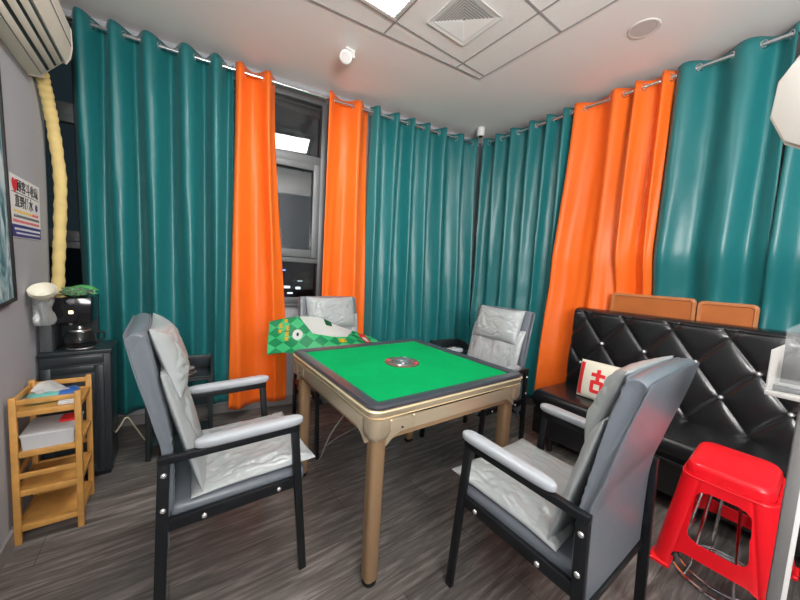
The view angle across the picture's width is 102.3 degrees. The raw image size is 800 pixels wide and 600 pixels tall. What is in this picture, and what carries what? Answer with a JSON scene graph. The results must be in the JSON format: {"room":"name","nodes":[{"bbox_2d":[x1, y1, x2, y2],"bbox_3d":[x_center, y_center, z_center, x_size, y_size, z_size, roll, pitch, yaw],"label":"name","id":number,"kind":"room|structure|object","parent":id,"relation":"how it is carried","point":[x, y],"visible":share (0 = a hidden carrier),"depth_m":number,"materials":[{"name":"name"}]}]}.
{"room":"games hall","nodes":[
{"label":"games hall","id":0,"kind":"room"},
{"bbox_2d":[0,39,49,546],"bbox_3d":[-0.909,-0.185,-0.067,0.450,2.810,4.390,0,6,-36],"label":"wall","id":1,"kind":"structure","parent":0,"point":[22,105],"depth_m":1.49,"materials":[{"name":"grey paint"}]},
{"bbox_2d":[0,71,17,308],"bbox_3d":[-1.369,-0.448,0.975,0.023,1.132,0.921,0,6,-36],"label":"framed picture","id":2,"kind":"object","parent":1,"relation":"attached to","point":[8,284],"visible":1,"depth_m":1.30},
{"bbox_2d":[0,494,32,573],"bbox_3d":[-0.826,1.170,0.225,0.013,0.075,4.280,0,6,-36],"label":"baseboard","id":3,"kind":"structure","parent":1,"relation":"attached to","point":[8,545],"depth_m":1.33,"materials":[{"name":"grey"}]},
{"bbox_2d":[8,171,40,240],"bbox_3d":[-1.794,-0.433,1.547,0.004,0.275,0.395,0,6,-36],"label":"poster","id":4,"kind":"object","parent":1,"relation":"attached to","point":[24,196],"visible":1,"depth_m":1.52,"materials":[{"name":"white paper"}]},
{"bbox_2d":[11,177,16,191],"bbox_3d":[-1.703,-0.507,1.422,0.001,0.063,0.068,0,6,-36],"label":"print","id":5,"kind":"object","parent":4,"relation":"on","point":[13,179],"depth_m":1.42,"materials":[{"name":"red paper"}]},
{"bbox_2d":[14,209,31,215],"bbox_3d":[-1.766,-0.408,1.511,0.001,0.012,0.238,0,6,-36],"label":"print","id":6,"kind":"object","parent":4,"relation":"on","point":[17,212],"depth_m":1.50,"materials":[{"name":"yellow"}]},
{"bbox_2d":[13,218,38,226],"bbox_3d":[-1.794,-0.369,1.550,0.001,0.012,0.346,0,6,-36],"label":"print","id":7,"kind":"object","parent":4,"relation":"on","point":[22,222],"depth_m":1.53,"materials":[{"name":"red"}]},
{"bbox_2d":[14,214,38,222],"bbox_3d":[-1.796,-0.392,1.552,0.001,0.012,0.336,0,6,-36],"label":"print","id":8,"kind":"object","parent":4,"relation":"on","point":[25,218],"depth_m":1.54,"materials":[{"name":"black"}]},
{"bbox_2d":[15,227,39,236],"bbox_3d":[-1.802,-0.327,1.562,0.001,0.028,0.345,0,6,-36],"label":"print","id":9,"kind":"object","parent":4,"relation":"attached to","point":[19,231],"depth_m":1.55},
{"bbox_2d":[0,0,72,78],"bbox_3d":[-1.505,-1.207,1.276,0.160,0.303,0.822,0,6,-36],"label":"air conditioner","id":10,"kind":"object","parent":1,"relation":"attached to","point":[38,33],"visible":1,"depth_m":1.38,"materials":[{"name":"beige plastic"}]},
{"bbox_2d":[35,72,67,293],"bbox_3d":[-1.910,-0.285,1.777,0.082,1.873,0.258,0,6,-34],"label":"insulated pipe","id":11,"kind":"object","parent":1,"relation":"attached to","point":[59,245],"visible":0.62,"depth_m":1.81,"materials":[{"name":"beige plastic"}]},
{"bbox_2d":[314,0,613,77],"bbox_3d":[0.521,-1.562,0.502,2.525,0.004,3.708,0,6,-36],"label":"ceiling tiles","id":12,"kind":"object","parent":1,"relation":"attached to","point":[564,13],"depth_m":2.00,"materials":[{"name":"white tile"}]},
{"bbox_2d":[62,8,482,416],"bbox_3d":[-0.781,-0.447,3.026,4.052,2.810,0.139,1,6,-28],"label":"wall","id":13,"kind":"structure","parent":0,"point":[289,311],"depth_m":2.96,"materials":[{"name":"grey paint"}]},
{"bbox_2d":[44,20,81,286],"bbox_3d":[-2.090,-0.869,2.204,0.923,1.840,0.095,1,6,-28],"label":"window","id":14,"kind":"structure","parent":13,"relation":"in","point":[61,75],"depth_m":2.13,"materials":[{"name":"black glass"}]},
{"bbox_2d":[118,394,312,426],"bbox_3d":[-0.734,0.922,3.125,3.572,0.075,0.015,1,6,-28],"label":"baseboard","id":15,"kind":"structure","parent":13,"relation":"attached to","point":[137,419],"depth_m":2.69,"materials":[{"name":"grey"}]},
{"bbox_2d":[64,14,479,146],"bbox_3d":[-0.626,-1.720,2.793,3.361,0.040,0.136,1,6,-28],"label":"curtain rod","id":16,"kind":"object","parent":13,"relation":"attached to","point":[69,18],"visible":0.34,"depth_m":2.54,"materials":[{"name":"silver metal"}]},
{"bbox_2d":[70,6,232,415],"bbox_3d":[-1.709,-0.475,2.311,0.944,2.608,0.156,1,6,-29],"label":"curtain","id":17,"kind":"object","parent":16,"relation":"hanging from","point":[153,125],"visible":0.73,"depth_m":2.26,"materials":[{"name":"teal fabric"}]},
{"bbox_2d":[228,61,285,409],"bbox_3d":[-1.127,-0.439,2.620,0.464,2.666,0.127,0,6,-36],"label":"curtain","id":18,"kind":"object","parent":16,"relation":"hanging from","point":[257,286],"visible":0.88,"depth_m":2.58,"materials":[{"name":"orange fabric"}]},
{"bbox_2d":[322,90,367,333],"bbox_3d":[-0.500,-0.438,2.966,0.438,2.656,0.125,1,6,-29],"label":"curtain","id":19,"kind":"object","parent":16,"relation":"hanging from","point":[343,274],"visible":0.72,"depth_m":2.91,"materials":[{"name":"orange fabric"}]},
{"bbox_2d":[363,106,478,342],"bbox_3d":[0.241,-0.429,3.356,1.352,2.656,0.140,1,6,-29],"label":"curtain","id":20,"kind":"object","parent":16,"relation":"hanging from","point":[421,183],"visible":0.84,"depth_m":3.30,"materials":[{"name":"teal fabric"}]},
{"bbox_2d":[233,71,328,306],"bbox_3d":[-1.174,-0.859,2.700,1.150,1.840,0.095,1,6,-28],"label":"window","id":21,"kind":"structure","parent":13,"relation":"in","point":[301,119],"depth_m":2.84,"materials":[{"name":"grey glass"}]},
{"bbox_2d":[0,401,799,599],"bbox_3d":[0.321,1.218,1.444,4.200,0.100,5.100,0,6,-36],"label":"floor","id":22,"kind":"structure","parent":0,"point":[248,551],"depth_m":1.48,"materials":[{"name":"grey wood"}]},
{"bbox_2d":[7,374,94,545],"bbox_3d":[-1.625,0.720,1.524,0.217,0.652,0.270,0,6,-36],"label":"shelf","id":23,"kind":"object","parent":22,"relation":"on","point":[58,487],"visible":0.94,"depth_m":1.46,"materials":[{"name":"brown wood"}]},
{"bbox_2d":[19,411,83,450],"bbox_3d":[-1.601,0.601,1.491,0.172,0.070,0.206,0,6,-36],"label":"storage box","id":24,"kind":"object","parent":23,"relation":"on","point":[46,431],"visible":0.88,"depth_m":1.43,"materials":[{"name":"white plastic"}]},
{"bbox_2d":[59,412,74,421],"bbox_3d":[-1.576,0.557,1.538,0.060,0.010,0.080,0,6,-36],"label":"leaflet","id":25,"kind":"object","parent":24,"relation":"on","point":[68,416],"visible":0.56,"depth_m":1.52,"materials":[{"name":"red paper"}]},
{"bbox_2d":[26,380,79,404],"bbox_3d":[-1.602,0.417,1.490,0.102,0.086,0.174,8,7,42],"label":"pack","id":26,"kind":"object","parent":23,"relation":"on","point":[49,387],"visible":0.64,"depth_m":1.48,"materials":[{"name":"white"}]},
{"bbox_2d":[58,385,79,394],"bbox_3d":[-1.573,0.438,1.524,0.102,0.041,0.085,8,7,42],"label":"print","id":27,"kind":"object","parent":26,"relation":"attached to","point":[62,390],"depth_m":1.50,"materials":[{"name":"blue paper"}]},
{"bbox_2d":[58,398,73,404],"bbox_3d":[-1.533,0.457,1.491,0.055,0.016,0.105,0,6,-36],"label":"paper packet","id":28,"kind":"object","parent":23,"relation":"on","point":[66,401],"visible":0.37,"depth_m":1.45,"materials":[{"name":"white paper"}]},
{"bbox_2d":[37,294,117,478],"bbox_3d":[-1.824,0.490,1.847,0.288,1.030,0.269,0,6,-36],"label":"base cabinet","id":29,"kind":"object","parent":22,"relation":"on","point":[56,362],"visible":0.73,"depth_m":1.78,"materials":[{"name":"grey laminate"}]},
{"bbox_2d":[31,298,56,325],"bbox_3d":[-1.784,0.050,1.611,0.087,0.159,0.075,0,6,-36],"label":"plastic bag","id":30,"kind":"object","parent":29,"relation":"hanging from","point":[43,315],"visible":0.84,"depth_m":1.59,"materials":[{"name":"white"}]},
{"bbox_2d":[26,282,57,300],"bbox_3d":[-1.747,-0.038,1.574,0.102,0.091,0.095,1,6,-29],"label":"bowl","id":31,"kind":"object","parent":30,"relation":"on","point":[44,291],"visible":1,"depth_m":1.58,"materials":[{"name":"beige ceramic"}]},
{"bbox_2d":[37,340,116,357],"bbox_3d":[-1.814,0.273,1.831,0.288,0.024,0.262,0,6,-36],"label":"countertop","id":32,"kind":"structure","parent":29,"relation":"on","point":[103,346],"depth_m":1.76,"materials":[{"name":"grey laminate"}]},
{"bbox_2d":[62,325,105,349],"bbox_3d":[-1.775,0.202,1.794,0.139,0.127,0.151,5,5,14],"label":"glass kettle","id":33,"kind":"object","parent":32,"relation":"on","point":[78,338],"visible":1,"depth_m":1.75,"materials":[{"name":"clear glass"}]},
{"bbox_2d":[59,285,98,296],"bbox_3d":[-1.778,-0.053,1.780,0.160,0.060,0.219,0,6,-36],"label":"snack bag","id":34,"kind":"object","parent":29,"relation":"on","point":[77,290],"visible":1,"depth_m":1.73,"materials":[{"name":"green plastic"}]},
{"bbox_2d":[115,417,144,439],"bbox_3d":[-1.653,0.851,2.102,0.080,0.292,0.329,6,6,30],"label":"power cord","id":35,"kind":"object","parent":29,"relation":"attached to","point":[131,421],"visible":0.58,"depth_m":2.00,"materials":[{"name":"white plastic"}]},
{"bbox_2d":[145,354,212,461],"bbox_3d":[-1.481,0.704,2.190,0.360,0.585,0.300,0,6,-30],"label":"side table","id":36,"kind":"object","parent":22,"relation":"on","point":[203,364],"visible":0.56,"depth_m":2.15,"materials":[{"name":"grey laminate"}]},
{"bbox_2d":[151,420,207,447],"bbox_3d":[-1.493,0.909,2.208,0.320,0.012,0.260,0,6,-30],"label":"shelf","id":37,"kind":"object","parent":36,"relation":"attached to","point":[204,424],"depth_m":2.16,"materials":[{"name":"grey laminate"}]},
{"bbox_2d":[188,370,196,376],"bbox_3d":[-1.404,0.490,2.119,0.118,0.029,0.118,0,6,-36],"label":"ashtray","id":38,"kind":"object","parent":36,"relation":"on","point":[194,373],"visible":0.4,"depth_m":2.12,"materials":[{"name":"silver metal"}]},
{"bbox_2d":[189,366,195,372],"bbox_3d":[-1.402,0.460,2.116,0.098,0.029,0.098,0,6,-36],"label":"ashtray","id":39,"kind":"object","parent":38,"relation":"on","point":[191,368],"visible":0.41,"depth_m":2.12,"materials":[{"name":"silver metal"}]},
{"bbox_2d":[193,397,207,407],"bbox_3d":[-1.480,0.690,2.189,0.320,0.012,0.260,0,6,-30],"label":"shelf","id":40,"kind":"object","parent":36,"relation":"attached to","point":[201,402],"depth_m":2.18,"materials":[{"name":"laminate"}]},
{"bbox_2d":[123,313,315,599],"bbox_3d":[-0.755,0.589,1.384,0.624,1.038,0.597,0,6,-36],"label":"armchair","id":41,"kind":"object","parent":22,"relation":"on","point":[207,473],"visible":1,"depth_m":1.15,"materials":[{"name":"grey leather"}]},
{"bbox_2d":[149,313,189,397],"bbox_3d":[-0.883,0.196,1.241,0.123,0.246,0.403,0,6,-36],"label":"pillow","id":42,"kind":"object","parent":41,"relation":"on","point":[170,354],"depth_m":1.10,"materials":[{"name":"grey leather"}]},
{"bbox_2d":[160,364,205,490],"bbox_3d":[-0.866,0.437,1.284,0.141,0.444,0.475,0,6,-36],"label":"cushion","id":43,"kind":"object","parent":41,"relation":"on","point":[177,406],"depth_m":1.11,"materials":[{"name":"grey leather"}]},
{"bbox_2d":[191,412,315,498],"bbox_3d":[-0.686,0.643,1.441,0.446,0.059,0.502,0,6,-36],"label":"seat cushion","id":44,"kind":"object","parent":41,"relation":"on","point":[232,470],"depth_m":1.29,"materials":[{"name":"grey leather"}]},
{"bbox_2d":[292,296,357,459],"bbox_3d":[-0.455,0.513,2.453,0.597,1.038,0.624,0,6,-36],"label":"armchair","id":45,"kind":"object","parent":22,"relation":"on","point":[341,311],"visible":0.29,"depth_m":2.50,"materials":[{"name":"black metal"}]},
{"bbox_2d":[267,316,378,354],"bbox_3d":[-0.527,0.243,2.355,0.900,0.222,0.280,0,6,-36],"label":"mat","id":46,"kind":"object","parent":45,"relation":"on","point":[291,334],"visible":0.88,"depth_m":2.29,"materials":[{"name":"green"}]},
{"bbox_2d":[323,318,331,325],"bbox_3d":[-0.543,0.171,2.446,0.065,0.056,0.047,0,6,-36],"label":"print","id":47,"kind":"object","parent":46,"relation":"attached to","point":[325,322],"depth_m":2.43,"materials":[{"name":"green"}]},
{"bbox_2d":[358,334,370,342],"bbox_3d":[-0.280,0.308,2.579,0.071,0.060,0.153,0,6,-36],"label":"print","id":48,"kind":"object","parent":46,"relation":"attached to","point":[362,337],"depth_m":2.59,"materials":[{"name":"red"}]},
{"bbox_2d":[302,314,357,331],"bbox_3d":[-0.532,0.345,2.559,0.475,0.444,0.141,0,6,-36],"label":"cushion","id":49,"kind":"object","parent":45,"relation":"on","point":[348,321],"depth_m":2.57,"materials":[{"name":"fabric"}]},
{"bbox_2d":[305,296,355,326],"bbox_3d":[-0.540,0.100,2.569,0.403,0.246,0.123,0,6,-36],"label":"pillow","id":50,"kind":"object","parent":45,"relation":"on","point":[338,310],"depth_m":2.54,"materials":[{"name":"grey leather"}]},
{"bbox_2d":[293,339,522,587],"bbox_3d":[-0.010,0.716,1.847,0.952,0.789,0.952,0,6,-36],"label":"table","id":51,"kind":"object","parent":22,"relation":"on","point":[388,390],"visible":0.96,"depth_m":1.52,"materials":[{"name":"green fabric"}]},
{"bbox_2d":[315,415,356,460],"bbox_3d":[-0.407,0.766,2.102,0.279,0.616,1.035,3,5,-2],"label":"power cord","id":52,"kind":"object","parent":51,"relation":"hanging from","point":[326,444],"visible":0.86,"depth_m":1.80,"materials":[{"name":"grey rubber"}]},
{"bbox_2d":[430,339,468,350],"bbox_3d":[0.523,0.722,3.312,0.360,0.585,0.300,1,6,-26],"label":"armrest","id":53,"kind":"object","parent":22,"relation":"on","point":[446,343],"visible":0.15,"depth_m":3.41,"materials":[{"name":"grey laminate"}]},
{"bbox_2d":[420,305,534,458],"bbox_3d":[0.568,0.577,2.402,0.624,1.038,0.597,0,6,-36],"label":"armchair","id":54,"kind":"object","parent":22,"relation":"on","point":[500,336],"visible":0.55,"depth_m":2.35,"materials":[{"name":"black metal"}]},
{"bbox_2d":[467,321,525,366],"bbox_3d":[0.698,0.423,2.475,0.141,0.444,0.475,0,6,-36],"label":"cushion","id":55,"kind":"object","parent":54,"relation":"on","point":[504,346],"depth_m":2.39,"materials":[{"name":"grey fabric"}]},
{"bbox_2d":[473,305,525,344],"bbox_3d":[0.742,0.183,2.476,0.123,0.246,0.403,0,6,-36],"label":"pillow","id":56,"kind":"object","parent":54,"relation":"on","point":[496,325],"depth_m":2.41,"materials":[{"name":"grey leather"}]},
{"bbox_2d":[445,356,699,599],"bbox_3d":[0.603,0.682,1.228,0.597,1.038,0.624,0,6,-36],"label":"armchair","id":57,"kind":"object","parent":22,"relation":"on","point":[581,525],"visible":1,"depth_m":1.02,"materials":[{"name":"grey leather"}]},
{"bbox_2d":[452,438,575,551],"bbox_3d":[0.548,0.727,1.305,0.502,0.059,0.446,0,6,-36],"label":"seat cushion","id":58,"kind":"object","parent":57,"relation":"on","point":[528,512],"depth_m":1.20,"materials":[{"name":"grey leather"}]},
{"bbox_2d":[547,416,609,538],"bbox_3d":[0.698,0.544,1.095,0.475,0.444,0.141,0,6,-36],"label":"cushion","id":59,"kind":"object","parent":57,"relation":"on","point":[583,487],"depth_m":0.94,"materials":[{"name":"grey leather"}]},
{"bbox_2d":[584,356,672,439],"bbox_3d":[0.734,0.307,1.044,0.403,0.246,0.123,0,6,-36],"label":"pillow","id":60,"kind":"object","parent":57,"relation":"on","point":[601,408],"depth_m":0.93,"materials":[{"name":"grey leather"}]},
{"bbox_2d":[610,293,696,319],"bbox_3d":[1.765,0.566,2.360,0.024,1.205,0.500,0,6,-36],"label":"wooden board","id":61,"kind":"object","parent":22,"relation":"on","point":[673,307],"visible":0.25,"depth_m":2.28,"materials":[{"name":"brown wood"}]},
{"bbox_2d":[532,307,799,556],"bbox_3d":[1.828,0.691,1.770,0.576,1.065,2.020,0,6,-36],"label":"sofa","id":62,"kind":"object","parent":22,"relation":"on","point":[725,403],"visible":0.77,"depth_m":1.92,"materials":[{"name":"black leather"}]},
{"bbox_2d":[576,359,619,399],"bbox_3d":[1.442,0.584,2.187,0.100,0.262,0.440,0,6,-36],"label":"throw cushion","id":63,"kind":"object","parent":62,"relation":"on","point":[593,374],"visible":0.41,"depth_m":2.26,"materials":[{"name":"beige fabric"}]},
{"bbox_2d":[533,382,789,478],"bbox_3d":[1.791,0.840,1.763,0.499,0.129,2.020,0,6,-36],"label":"seat cushion","id":64,"kind":"object","parent":62,"relation":"on","point":[684,433],"depth_m":1.82,"materials":[{"name":"black leather"}]},
{"bbox_2d":[671,479,765,599],"bbox_3d":[1.428,1.000,1.403,0.348,0.468,0.348,0,6,-36],"label":"stool","id":65,"kind":"object","parent":22,"relation":"on","point":[710,548],"visible":0.29,"depth_m":1.41,"materials":[{"name":"silver metal"}]},
{"bbox_2d":[650,442,799,599],"bbox_3d":[1.401,0.908,1.372,0.401,0.527,0.404,0,6,-36],"label":"plastic stool","id":66,"kind":"object","parent":65,"relation":"on","point":[754,477],"visible":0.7,"depth_m":1.27,"materials":[{"name":"red plastic"}]},
{"bbox_2d":[696,301,759,327],"bbox_3d":[1.994,0.612,2.043,0.024,1.195,0.273,0,6,-36],"label":"wooden board","id":67,"kind":"object","parent":22,"relation":"on","point":[748,315],"visible":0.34,"depth_m":1.98,"materials":[{"name":"brown wood"}]},
{"bbox_2d":[764,382,799,599],"bbox_3d":[0.931,0.645,0.764,0.242,1.228,0.240,-1,7,-44],"label":"tray stand","id":68,"kind":"object","parent":22,"relation":"on","point":[792,483],"visible":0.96,"depth_m":0.77,"materials":[{"name":"grey metal"}]},
{"bbox_2d":[764,382,799,401],"bbox_3d":[0.942,0.129,0.698,0.166,0.188,0.169,0,6,-36],"label":"tray","id":69,"kind":"object","parent":68,"relation":"on","point":[789,396],"depth_m":0.72,"materials":[{"name":"white plastic"}]},
{"bbox_2d":[772,384,799,394],"bbox_3d":[0.889,0.205,0.711,0.086,0.014,0.014,8,7,42],"label":"pen","id":70,"kind":"object","parent":68,"relation":"in","point":[779,388],"visible":1,"depth_m":0.72,"materials":[{"name":"white plastic"}]},
{"bbox_2d":[770,55,799,599],"bbox_3d":[1.200,0.245,0.950,0.280,2.022,0.323,0,6,-36],"label":"fan","id":71,"kind":"object","parent":22,"relation":"on","point":[785,114],"visible":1,"depth_m":0.97,"materials":[{"name":"white plastic"}]},
{"bbox_2d":[59,0,799,141],"bbox_3d":[0.489,-1.676,1.191,4.200,0.100,5.100,0,6,-36],"label":"ceiling","id":72,"kind":"structure","parent":0,"point":[301,42],"depth_m":2.23,"materials":[{"name":"white paint"}]},
{"bbox_2d":[340,46,354,64],"bbox_3d":[-0.372,-1.702,2.257,0.096,0.133,0.166,4,5,5],"label":"ceiling spotlight","id":73,"kind":"object","parent":72,"relation":"attached to","point":[347,55],"visible":1,"depth_m":2.21,"materials":[{"name":"white plastic"}]},
{"bbox_2d":[360,0,415,21],"bbox_3d":[-0.097,-1.681,1.573,0.580,0.010,0.580,0,6,-36],"label":"ceiling light panel","id":74,"kind":"object","parent":72,"relation":"attached to","point":[392,9],"visible":1,"depth_m":1.86,"materials":[{"name":"white plastic"}]},
{"bbox_2d":[368,0,408,15],"bbox_3d":[-0.097,-1.682,1.573,0.524,0.005,0.524,0,6,-36],"label":"diffuser","id":75,"kind":"object","parent":74,"relation":"attached to","point":[387,7],"depth_m":1.86,"materials":[{"name":"white plastic"}]},
{"bbox_2d":[309,0,617,78],"bbox_3d":[0.521,-1.559,0.506,2.529,0.003,3.714,0,6,-36],"label":"trim","id":76,"kind":"structure","parent":72,"relation":"attached to","point":[527,1],"depth_m":2.04,"materials":[{"name":"silver metal"}]},
{"bbox_2d":[427,0,501,45],"bbox_3d":[0.385,-1.687,1.936,0.316,0.010,0.316,0,6,-36],"label":"ceiling vent","id":77,"kind":"object","parent":72,"relation":"in","point":[461,21],"visible":1,"depth_m":1.94,"materials":[{"name":"white plastic"}]},
{"bbox_2d":[477,127,484,137],"bbox_3d":[0.845,-1.746,3.362,0.080,0.098,0.080,0,6,-36],"label":"security camera","id":78,"kind":"object","parent":72,"relation":"attached to","point":[480,130],"visible":1,"depth_m":3.33,"materials":[{"name":"white plastic"}]},
{"bbox_2d":[627,17,661,38],"bbox_3d":[1.468,-1.630,1.936,0.168,0.006,0.168,0,6,-36],"label":"ceiling speaker","id":79,"kind":"object","parent":72,"relation":"attached to","point":[646,27],"visible":1,"depth_m":1.93,"materials":[{"name":"white plastic"}]},
{"bbox_2d":[631,21,656,36],"bbox_3d":[1.468,-1.631,1.936,0.128,0.005,0.128,0,6,-36],"label":"grille","id":80,"kind":"object","parent":79,"relation":"attached to","point":[641,28],"depth_m":1.93,"materials":[{"name":"grey plastic"}]},
{"bbox_2d":[652,35,799,289],"bbox_3d":[2.214,-0.201,2.194,0.120,2.810,4.400,0,6,-36],"label":"wall","id":81,"kind":"structure","parent":0,"point":[797,53],"depth_m":2.35,"materials":[{"name":"grey paint"}]},
{"bbox_2d":[526,398,535,405],"bbox_3d":[2.080,1.159,2.273,0.014,0.075,4.200,0,6,-36],"label":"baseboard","id":82,"kind":"structure","parent":81,"relation":"attached to","point":[528,400],"depth_m":3.29,"materials":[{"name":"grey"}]},
{"bbox_2d":[481,29,799,146],"bbox_3d":[1.894,-1.526,2.250,0.136,0.040,3.278,0,6,-36],"label":"curtain rod","id":83,"kind":"object","parent":81,"relation":"attached to","point":[786,36],"visible":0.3,"depth_m":2.25,"materials":[{"name":"silver metal"}]},
{"bbox_2d":[468,107,573,397],"bbox_3d":[1.154,-0.369,3.283,0.214,2.657,1.027,0,6,-36],"label":"curtain","id":84,"kind":"object","parent":83,"relation":"hanging from","point":[522,175],"visible":0.7,"depth_m":3.19,"materials":[{"name":"teal fabric"}]},
{"bbox_2d":[534,88,633,390],"bbox_3d":[1.519,-0.308,2.707,0.156,2.636,0.555,0,6,-36],"label":"curtain","id":85,"kind":"object","parent":83,"relation":"hanging from","point":[582,273],"visible":0.78,"depth_m":2.68,"materials":[{"name":"orange fabric"}]},
{"bbox_2d":[615,70,676,294],"bbox_3d":[1.775,-0.269,2.432,0.220,2.637,0.247,0,6,-36],"label":"curtain","id":86,"kind":"object","parent":83,"relation":"hanging from","point":[651,111],"visible":0.57,"depth_m":2.36,"materials":[{"name":"orange fabric"}]},
{"bbox_2d":[652,21,799,319],"bbox_3d":[2.002,-0.227,2.106,0.213,2.638,0.576,0,6,-36],"label":"curtain","id":87,"kind":"object","parent":83,"relation":"hanging from","point":[714,227],"visible":0.67,"depth_m":2.00,"materials":[{"name":"teal fabric"}]},
{"bbox_2d":[758,145,799,332],"bbox_3d":[2.417,-0.153,1.531,0.230,2.636,0.916,0,6,-36],"label":"curtain","id":88,"kind":"object","parent":83,"relation":"hanging from","point":[780,304],"visible":0.4,"depth_m":1.82,"materials":[{"name":"teal fabric"}]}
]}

